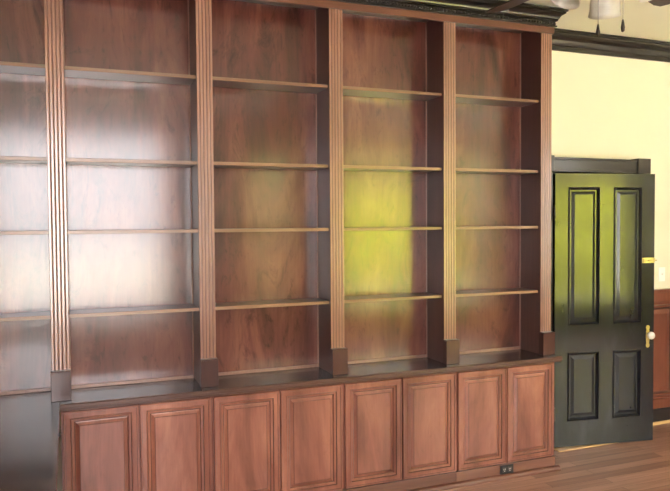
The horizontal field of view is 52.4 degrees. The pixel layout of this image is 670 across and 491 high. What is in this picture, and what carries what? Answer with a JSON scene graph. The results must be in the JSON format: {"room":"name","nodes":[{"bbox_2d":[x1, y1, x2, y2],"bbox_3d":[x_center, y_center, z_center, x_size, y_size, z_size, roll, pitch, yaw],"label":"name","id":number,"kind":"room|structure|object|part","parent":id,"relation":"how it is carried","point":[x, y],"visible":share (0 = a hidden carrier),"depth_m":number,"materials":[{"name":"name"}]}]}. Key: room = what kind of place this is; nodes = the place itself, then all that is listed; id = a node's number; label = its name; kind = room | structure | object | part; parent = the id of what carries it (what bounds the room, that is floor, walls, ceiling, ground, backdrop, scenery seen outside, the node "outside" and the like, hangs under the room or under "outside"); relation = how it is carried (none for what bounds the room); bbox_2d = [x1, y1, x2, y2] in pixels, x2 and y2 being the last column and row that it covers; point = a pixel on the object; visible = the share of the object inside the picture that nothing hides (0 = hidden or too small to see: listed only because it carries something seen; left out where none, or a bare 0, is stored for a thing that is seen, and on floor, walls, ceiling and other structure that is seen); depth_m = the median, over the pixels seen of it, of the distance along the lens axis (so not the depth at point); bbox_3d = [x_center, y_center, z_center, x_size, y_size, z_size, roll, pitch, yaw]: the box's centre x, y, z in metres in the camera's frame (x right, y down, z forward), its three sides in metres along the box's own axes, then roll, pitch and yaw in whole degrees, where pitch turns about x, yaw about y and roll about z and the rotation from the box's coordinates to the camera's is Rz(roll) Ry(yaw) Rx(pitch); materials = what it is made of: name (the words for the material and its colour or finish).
{"room":"home library","nodes":[
{"label":"home library","id":0,"kind":"room"},
{"bbox_2d":[57,50,669,490],"bbox_3d":[0.563,-0.043,4.876,9.300,3.140,0.120,-1,2,-21],"label":"wall","id":1,"kind":"structure","parent":0,"point":[605,107],"depth_m":5.45,"materials":[{"name":"beige paint"}]},
{"bbox_2d":[331,0,568,27],"bbox_3d":[-0.387,-1.506,4.056,4.040,0.112,0.446,-1,2,-21],"label":"crown molding","id":2,"kind":"structure","parent":1,"relation":"attached to","point":[524,13],"depth_m":4.38,"materials":[{"name":"black paint"}]},
{"bbox_2d":[554,443,613,451],"bbox_3d":[1.945,1.498,5.319,0.802,0.010,0.395,-1,2,-21],"label":"trim","id":3,"kind":"structure","parent":1,"relation":"attached to","point":[559,449],"depth_m":5.07,"materials":[{"name":"beige wood"}]},
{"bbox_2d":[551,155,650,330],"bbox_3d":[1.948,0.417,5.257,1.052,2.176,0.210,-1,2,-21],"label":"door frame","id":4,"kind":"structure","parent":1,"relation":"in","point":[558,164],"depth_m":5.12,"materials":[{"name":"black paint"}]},
{"bbox_3d":[1.516,0.486,5.096,0.121,2.055,0.198,-1,2,-21],"label":"casing leg","id":5,"kind":"part","parent":4,"relation":"part of","materials":[{"name":"black paint"}]},
{"bbox_3d":[1.936,-0.608,5.224,0.828,0.106,0.202,-1,2,-21],"label":"head casing","id":6,"kind":"part","parent":4,"relation":"part of","materials":[{"name":"black paint"}]},
{"bbox_2d":[553,173,656,447],"bbox_3d":[2.024,0.480,5.083,0.848,2.030,0.108,-1,2,-11],"label":"door","id":7,"kind":"structure","parent":4,"relation":"attached to","point":[604,224],"depth_m":5.09,"materials":[{"name":"black paint"}]},
{"bbox_3d":[1.850,1.049,5.092,0.257,0.515,0.045,-1,2,-11],"label":"panel","id":8,"kind":"part","parent":7,"relation":"part of","materials":[{"name":"black paint"}]},
{"bbox_3d":[1.843,0.080,5.059,0.257,1.025,0.045,-1,2,-11],"label":"panel","id":9,"kind":"part","parent":7,"relation":"part of","materials":[{"name":"black paint"}]},
{"bbox_3d":[2.205,1.044,5.164,0.237,0.515,0.045,-1,2,-11],"label":"panel","id":10,"kind":"part","parent":7,"relation":"part of","materials":[{"name":"black paint"}]},
{"bbox_3d":[2.199,0.075,5.131,0.237,1.025,0.045,-1,2,-11],"label":"panel","id":11,"kind":"part","parent":7,"relation":"part of","materials":[{"name":"black paint"}]},
{"bbox_3d":[2.385,0.679,5.130,0.058,0.058,0.044,-1,2,-11],"label":"knob","id":12,"kind":"part","parent":7,"relation":"part of","materials":[{"name":"white ceramic"}]},
{"bbox_2d":[552,28,669,62],"bbox_3d":[3.131,-1.589,5.726,3.840,0.142,0.086,-1,2,-21],"label":"trim","id":13,"kind":"structure","parent":1,"relation":"attached to","point":[565,40],"depth_m":5.34,"materials":[{"name":"black paint"}]},
{"bbox_2d":[653,304,669,396],"bbox_3d":[3.625,0.853,6.017,2.300,0.760,0.022,-1,2,-21],"label":"wainscoting","id":14,"kind":"structure","parent":1,"relation":"attached to","point":[661,355],"depth_m":5.66,"materials":[{"name":"brown wood"}]},
{"bbox_2d":[653,288,669,408],"bbox_3d":[3.681,0.844,6.039,2.680,1.005,0.045,-1,2,-21],"label":"trim","id":15,"kind":"structure","parent":1,"relation":"attached to","point":[661,296],"depth_m":5.66,"materials":[{"name":"brown wood"}]},
{"bbox_2d":[653,407,669,421],"bbox_3d":[3.671,1.395,6.066,2.700,0.107,0.020,-1,2,-21],"label":"baseboard","id":16,"kind":"structure","parent":1,"relation":"attached to","point":[660,414],"depth_m":5.68,"materials":[{"name":"black paint"}]},
{"bbox_2d":[658,267,664,280],"bbox_3d":[2.721,0.241,5.659,0.070,0.116,0.016,-1,2,-21],"label":"light switch","id":17,"kind":"object","parent":1,"relation":"attached to","point":[661,271],"visible":1,"depth_m":5.66,"materials":[{"name":"white plastic"}]},
{"bbox_2d":[653,420,669,424],"bbox_3d":[3.679,1.456,6.048,2.700,0.020,0.022,-1,2,-21],"label":"trim","id":18,"kind":"structure","parent":1,"relation":"attached to","point":[664,421],"depth_m":5.67,"materials":[{"name":"beige wood"}]},
{"bbox_2d":[343,423,669,490],"bbox_3d":[1.630,1.660,2.241,9.500,0.100,5.860,-1,2,-21],"label":"floor","id":19,"kind":"structure","parent":0,"point":[635,465],"depth_m":4.61,"materials":[{"name":"brown wood"}]},
{"bbox_2d":[0,391,60,490],"bbox_3d":[-2.260,1.236,2.568,2.292,0.780,1.735,-1,2,-21],"label":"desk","id":20,"kind":"object","parent":19,"relation":"on","point":[29,422],"visible":0.93,"depth_m":2.88,"materials":[{"name":"brown wood"}]},
{"bbox_2d":[0,0,51,395],"bbox_3d":[-1.845,-0.320,3.497,0.773,2.260,0.225,-1,2,-21],"label":"bookcase","id":21,"kind":"object","parent":20,"relation":"on","point":[25,317],"visible":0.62,"depth_m":3.67,"materials":[{"name":"brown wood"}]},
{"bbox_3d":[-1.848,-0.920,3.474,0.687,0.019,0.189,-1,2,-21],"label":"shelf","id":22,"kind":"part","parent":21,"relation":"part of","materials":[{"name":"brown wood"}]},
{"bbox_3d":[-1.845,-0.444,3.491,0.687,0.019,0.189,-1,2,-21],"label":"shelf","id":23,"kind":"part","parent":21,"relation":"part of","materials":[{"name":"brown wood"}]},
{"bbox_3d":[-1.839,0.378,3.518,0.687,0.019,0.189,-1,2,-21],"label":"shelf","id":24,"kind":"part","parent":21,"relation":"part of","materials":[{"name":"brown wood"}]},
{"bbox_2d":[61,397,211,490],"bbox_3d":[-1.096,1.206,3.776,0.774,0.741,0.316,-1,2,-21],"label":"base cabinet","id":25,"kind":"object","parent":19,"relation":"on","point":[164,445],"visible":0.92,"depth_m":3.63,"materials":[{"name":"brown wood"}]},
{"bbox_3d":[-1.219,1.168,3.568,0.374,0.633,0.020,-1,2,-21],"label":"door","id":26,"kind":"part","parent":25,"relation":"part of","materials":[{"name":"brown wood"}]},
{"bbox_3d":[-0.864,1.161,3.707,0.376,0.633,0.020,-1,2,-21],"label":"door","id":27,"kind":"part","parent":25,"relation":"part of","materials":[{"name":"brown wood"}]},
{"bbox_2d":[211,384,343,490],"bbox_3d":[-0.369,1.191,4.061,0.785,0.741,0.316,-1,2,-21],"label":"base cabinet","id":28,"kind":"object","parent":19,"relation":"on","point":[284,439],"visible":0.88,"depth_m":3.91,"materials":[{"name":"brown wood"}]},
{"bbox_3d":[-0.495,1.153,3.852,0.380,0.633,0.020,-1,2,-21],"label":"door","id":29,"kind":"part","parent":28,"relation":"part of","materials":[{"name":"brown wood"}]},
{"bbox_3d":[-0.135,1.146,3.993,0.382,0.633,0.020,-1,2,-21],"label":"door","id":30,"kind":"part","parent":28,"relation":"part of","materials":[{"name":"brown wood"}]},
{"bbox_2d":[342,372,456,490],"bbox_3d":[0.360,1.177,4.347,0.780,0.741,0.316,-1,2,-21],"label":"base cabinet","id":31,"kind":"object","parent":19,"relation":"on","point":[395,430],"visible":0.87,"depth_m":4.20,"materials":[{"name":"brown wood"}]},
{"bbox_2d":[60,349,561,411],"bbox_3d":[0.008,0.794,4.192,3.153,0.038,0.346,-1,2,-21],"label":"countertop","id":32,"kind":"structure","parent":31,"relation":"on","point":[148,392],"depth_m":3.99,"materials":[{"name":"brown wood"}]},
{"bbox_2d":[44,0,70,401],"bbox_3d":[-1.433,-0.286,3.509,0.097,2.186,0.053,-1,2,-21],"label":"pilaster","id":33,"kind":"object","parent":32,"relation":"on","point":[53,9],"visible":1,"depth_m":3.52,"materials":[{"name":"brown wood"}]},
{"bbox_2d":[62,0,199,388],"bbox_3d":[-1.126,-0.335,3.779,0.770,2.260,0.225,-1,2,-21],"label":"bookcase","id":34,"kind":"object","parent":32,"relation":"on","point":[130,65],"visible":0.93,"depth_m":3.86,"materials":[{"name":"brown wood"}]},
{"bbox_3d":[-1.123,-0.078,3.785,0.684,0.019,0.189,-1,2,-21],"label":"shelf","id":35,"kind":"part","parent":34,"relation":"part of","materials":[{"name":"brown wood"}]},
{"bbox_3d":[-1.129,-0.935,3.756,0.684,0.019,0.189,-1,2,-21],"label":"shelf","id":36,"kind":"part","parent":34,"relation":"part of","materials":[{"name":"brown wood"}]},
{"bbox_3d":[-1.126,-0.459,3.772,0.684,0.019,0.189,-1,2,-21],"label":"shelf","id":37,"kind":"part","parent":34,"relation":"part of","materials":[{"name":"brown wood"}]},
{"bbox_3d":[-1.120,0.363,3.800,0.684,0.019,0.189,-1,2,-21],"label":"shelf","id":38,"kind":"part","parent":34,"relation":"part of","materials":[{"name":"brown wood"}]},
{"bbox_3d":[-0.787,-0.341,3.911,0.042,2.260,0.225,-1,2,-21],"label":"panel","id":39,"kind":"part","parent":34,"relation":"part of","materials":[{"name":"brown wood"}]},
{"bbox_2d":[195,0,218,387],"bbox_3d":[-0.716,-0.301,3.791,0.097,2.186,0.053,-1,2,-21],"label":"pilaster","id":40,"kind":"object","parent":32,"relation":"on","point":[208,361],"visible":1,"depth_m":3.80,"materials":[{"name":"brown wood"}]},
{"bbox_2d":[211,0,330,375],"bbox_3d":[-0.401,-0.349,4.063,0.785,2.260,0.225,-1,2,-21],"label":"bookcase","id":41,"kind":"object","parent":32,"relation":"on","point":[270,59],"visible":0.83,"depth_m":4.15,"materials":[{"name":"brown wood"}]},
{"bbox_3d":[-0.401,-0.473,4.056,0.699,0.019,0.189,-1,2,-21],"label":"shelf","id":42,"kind":"part","parent":41,"relation":"part of","materials":[{"name":"brown wood"}]},
{"bbox_3d":[-0.404,-0.950,4.040,0.699,0.019,0.189,-1,2,-21],"label":"shelf","id":43,"kind":"part","parent":41,"relation":"part of","materials":[{"name":"brown wood"}]},
{"bbox_3d":[-0.395,0.349,4.084,0.699,0.019,0.189,-1,2,-21],"label":"shelf","id":44,"kind":"part","parent":41,"relation":"part of","materials":[{"name":"brown wood"}]},
{"bbox_3d":[-0.407,-1.469,4.019,0.701,0.018,0.213,-1,2,-21],"label":"panel","id":45,"kind":"part","parent":41,"relation":"part of","materials":[{"name":"brown wood"}]},
{"bbox_3d":[-0.055,-0.356,4.198,0.042,2.260,0.225,-1,2,-21],"label":"panel","id":46,"kind":"part","parent":41,"relation":"part of","materials":[{"name":"brown wood"}]},
{"bbox_2d":[328,8,347,374],"bbox_3d":[0.016,-0.316,4.077,0.097,2.186,0.053,-1,2,-21],"label":"pilaster","id":47,"kind":"object","parent":32,"relation":"on","point":[338,352],"visible":1,"depth_m":4.09,"materials":[{"name":"brown wood"}]},
{"bbox_2d":[339,1,446,363],"bbox_3d":[0.328,-0.364,4.348,0.780,2.260,0.225,-1,2,-21],"label":"bookcase","id":48,"kind":"object","parent":32,"relation":"on","point":[393,65],"visible":0.79,"depth_m":4.45,"materials":[{"name":"brown wood"}]},
{"bbox_3d":[0.323,-1.484,4.305,0.696,0.018,0.213,-1,2,-21],"label":"panel","id":49,"kind":"part","parent":48,"relation":"part of","materials":[{"name":"brown wood"}]},
{"bbox_3d":[0.328,-0.488,4.343,0.694,0.019,0.189,-1,2,-21],"label":"shelf","id":50,"kind":"part","parent":48,"relation":"part of","materials":[{"name":"brown wood"}]},
{"bbox_3d":[0.325,-0.964,4.326,0.694,0.019,0.189,-1,2,-21],"label":"shelf","id":51,"kind":"part","parent":48,"relation":"part of","materials":[{"name":"brown wood"}]},
{"bbox_3d":[0.334,0.334,4.370,0.694,0.019,0.189,-1,2,-21],"label":"shelf","id":52,"kind":"part","parent":48,"relation":"part of","materials":[{"name":"brown wood"}]},
{"bbox_2d":[258,0,553,33],"bbox_3d":[-0.445,-1.430,4.118,3.976,0.043,0.471,-1,2,-21],"label":"board","id":53,"kind":"object","parent":48,"relation":"attached to","point":[345,6],"visible":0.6,"depth_m":4.24,"materials":[{"name":"brown wood"}]},
{"bbox_3d":[0.672,-0.371,4.483,0.042,2.260,0.225,-1,2,-21],"label":"panel","id":54,"kind":"part","parent":48,"relation":"part of","materials":[{"name":"brown wood"}]},
{"bbox_2d":[443,22,459,364],"bbox_3d":[0.743,-0.330,4.362,0.097,2.186,0.053,-1,2,-21],"label":"pilaster","id":55,"kind":"object","parent":32,"relation":"on","point":[451,345],"visible":1,"depth_m":4.37,"materials":[{"name":"brown wood"}]},
{"bbox_2d":[455,15,539,353],"bbox_3d":[1.044,-0.378,4.629,0.756,2.260,0.225,-1,2,-21],"label":"bookcase","id":56,"kind":"object","parent":32,"relation":"on","point":[498,70],"visible":0.77,"depth_m":4.74,"materials":[{"name":"brown wood"}]},
{"bbox_3d":[1.044,-0.503,4.623,0.670,0.019,0.189,-1,2,-21],"label":"shelf","id":57,"kind":"part","parent":56,"relation":"part of","materials":[{"name":"brown wood"}]},
{"bbox_3d":[1.050,0.320,4.651,0.670,0.019,0.189,-1,2,-21],"label":"shelf","id":58,"kind":"part","parent":56,"relation":"part of","materials":[{"name":"brown wood"}]},
{"bbox_3d":[1.040,-0.979,4.607,0.670,0.019,0.189,-1,2,-21],"label":"shelf","id":59,"kind":"part","parent":56,"relation":"part of","materials":[{"name":"brown wood"}]},
{"bbox_3d":[1.038,-1.498,4.586,0.672,0.018,0.213,-1,2,-21],"label":"panel","id":60,"kind":"part","parent":56,"relation":"part of","materials":[{"name":"brown wood"}]},
{"bbox_3d":[1.376,-0.385,4.759,0.042,2.260,0.225,-1,2,-21],"label":"panel","id":61,"kind":"part","parent":56,"relation":"part of","materials":[{"name":"brown wood"}]},
{"bbox_2d":[539,33,554,354],"bbox_3d":[1.447,-0.344,4.639,0.097,2.186,0.053,-1,2,-21],"label":"pilaster","id":62,"kind":"object","parent":32,"relation":"on","point":[546,336],"visible":1,"depth_m":4.65,"materials":[{"name":"brown wood"}]},
{"bbox_3d":[0.235,1.139,4.138,0.378,0.633,0.020,-1,2,-21],"label":"door","id":63,"kind":"part","parent":31,"relation":"part of","materials":[{"name":"brown wood"}]},
{"bbox_3d":[0.593,1.131,4.279,0.380,0.633,0.020,-1,2,-21],"label":"door","id":64,"kind":"part","parent":31,"relation":"part of","materials":[{"name":"brown wood"}]},
{"bbox_2d":[404,465,560,490],"bbox_3d":[0.069,1.544,4.069,3.144,0.030,0.026,-1,2,-21],"label":"trim","id":65,"kind":"structure","parent":19,"relation":"on","point":[459,484],"depth_m":4.43,"materials":[{"name":"brown wood"}]},
{"bbox_2d":[455,362,554,481],"bbox_3d":[1.085,1.162,4.631,0.775,0.741,0.316,-1,2,-21],"label":"base cabinet","id":66,"kind":"object","parent":19,"relation":"on","point":[505,415],"visible":0.86,"depth_m":4.48,"materials":[{"name":"brown wood"}]},
{"bbox_3d":[0.957,1.124,4.421,0.367,0.633,0.020,-1,2,-21],"label":"door","id":67,"kind":"part","parent":66,"relation":"part of","materials":[{"name":"brown wood"}]},
{"bbox_2d":[500,464,513,474],"bbox_3d":[1.136,1.479,4.496,0.104,0.060,0.010,-1,2,-21],"label":"power outlet","id":68,"kind":"object","parent":66,"relation":"attached to","point":[504,469],"visible":1,"depth_m":4.49,"materials":[{"name":"black plastic"}]},
{"bbox_3d":[1.304,1.117,4.558,0.367,0.633,0.020,-1,2,-21],"label":"door","id":69,"kind":"part","parent":66,"relation":"part of","materials":[{"name":"brown wood"}]},
{"bbox_2d":[505,0,669,41],"bbox_3d":[1.607,-1.578,2.132,9.500,0.100,5.860,-1,2,-21],"label":"ceiling","id":70,"kind":"structure","parent":0,"point":[645,20],"depth_m":4.93,"materials":[{"name":"paint"}]},
{"bbox_2d":[485,0,669,36],"bbox_3d":[0.984,-1.158,2.559,1.280,0.761,1.246,-1,2,-21],"label":"ceiling fan","id":71,"kind":"object","parent":70,"relation":"hanging from","point":[599,9],"visible":1,"depth_m":2.65,"materials":[{"name":"brown metal"}]},
{"bbox_3d":[0.825,-1.067,2.901,0.147,0.037,0.500,-1,2,-21],"label":"blade","id":72,"kind":"part","parent":71,"relation":"part of","materials":[{"name":"brown wood"}]},
{"bbox_3d":[0.851,-0.942,2.500,0.134,0.136,0.124,-1,2,-21],"label":"lamp shade","id":73,"kind":"part","parent":71,"relation":"part of","materials":[{"name":"white glass"}]},
{"bbox_3d":[0.978,-0.800,2.530,0.015,0.048,0.015,-1,2,-21],"label":"chain pull","id":74,"kind":"part","parent":71,"relation":"part of","materials":[{"name":"brown metal"}]},
{"bbox_3d":[1.067,-0.950,2.689,0.129,0.136,0.131,-1,2,-21],"label":"lamp shade","id":75,"kind":"part","parent":71,"relation":"part of","materials":[{"name":"white glass"}]},
{"bbox_3d":[1.061,-0.810,2.508,0.015,0.048,0.015,-1,2,-21],"label":"chain pull","id":76,"kind":"part","parent":71,"relation":"part of","materials":[{"name":"brown metal"}]},
{"bbox_3d":[1.316,-1.067,2.815,0.498,0.037,0.138,-2,3,-43],"label":"blade","id":77,"kind":"part","parent":71,"relation":"part of","materials":[{"name":"brown wood"}]}
]}

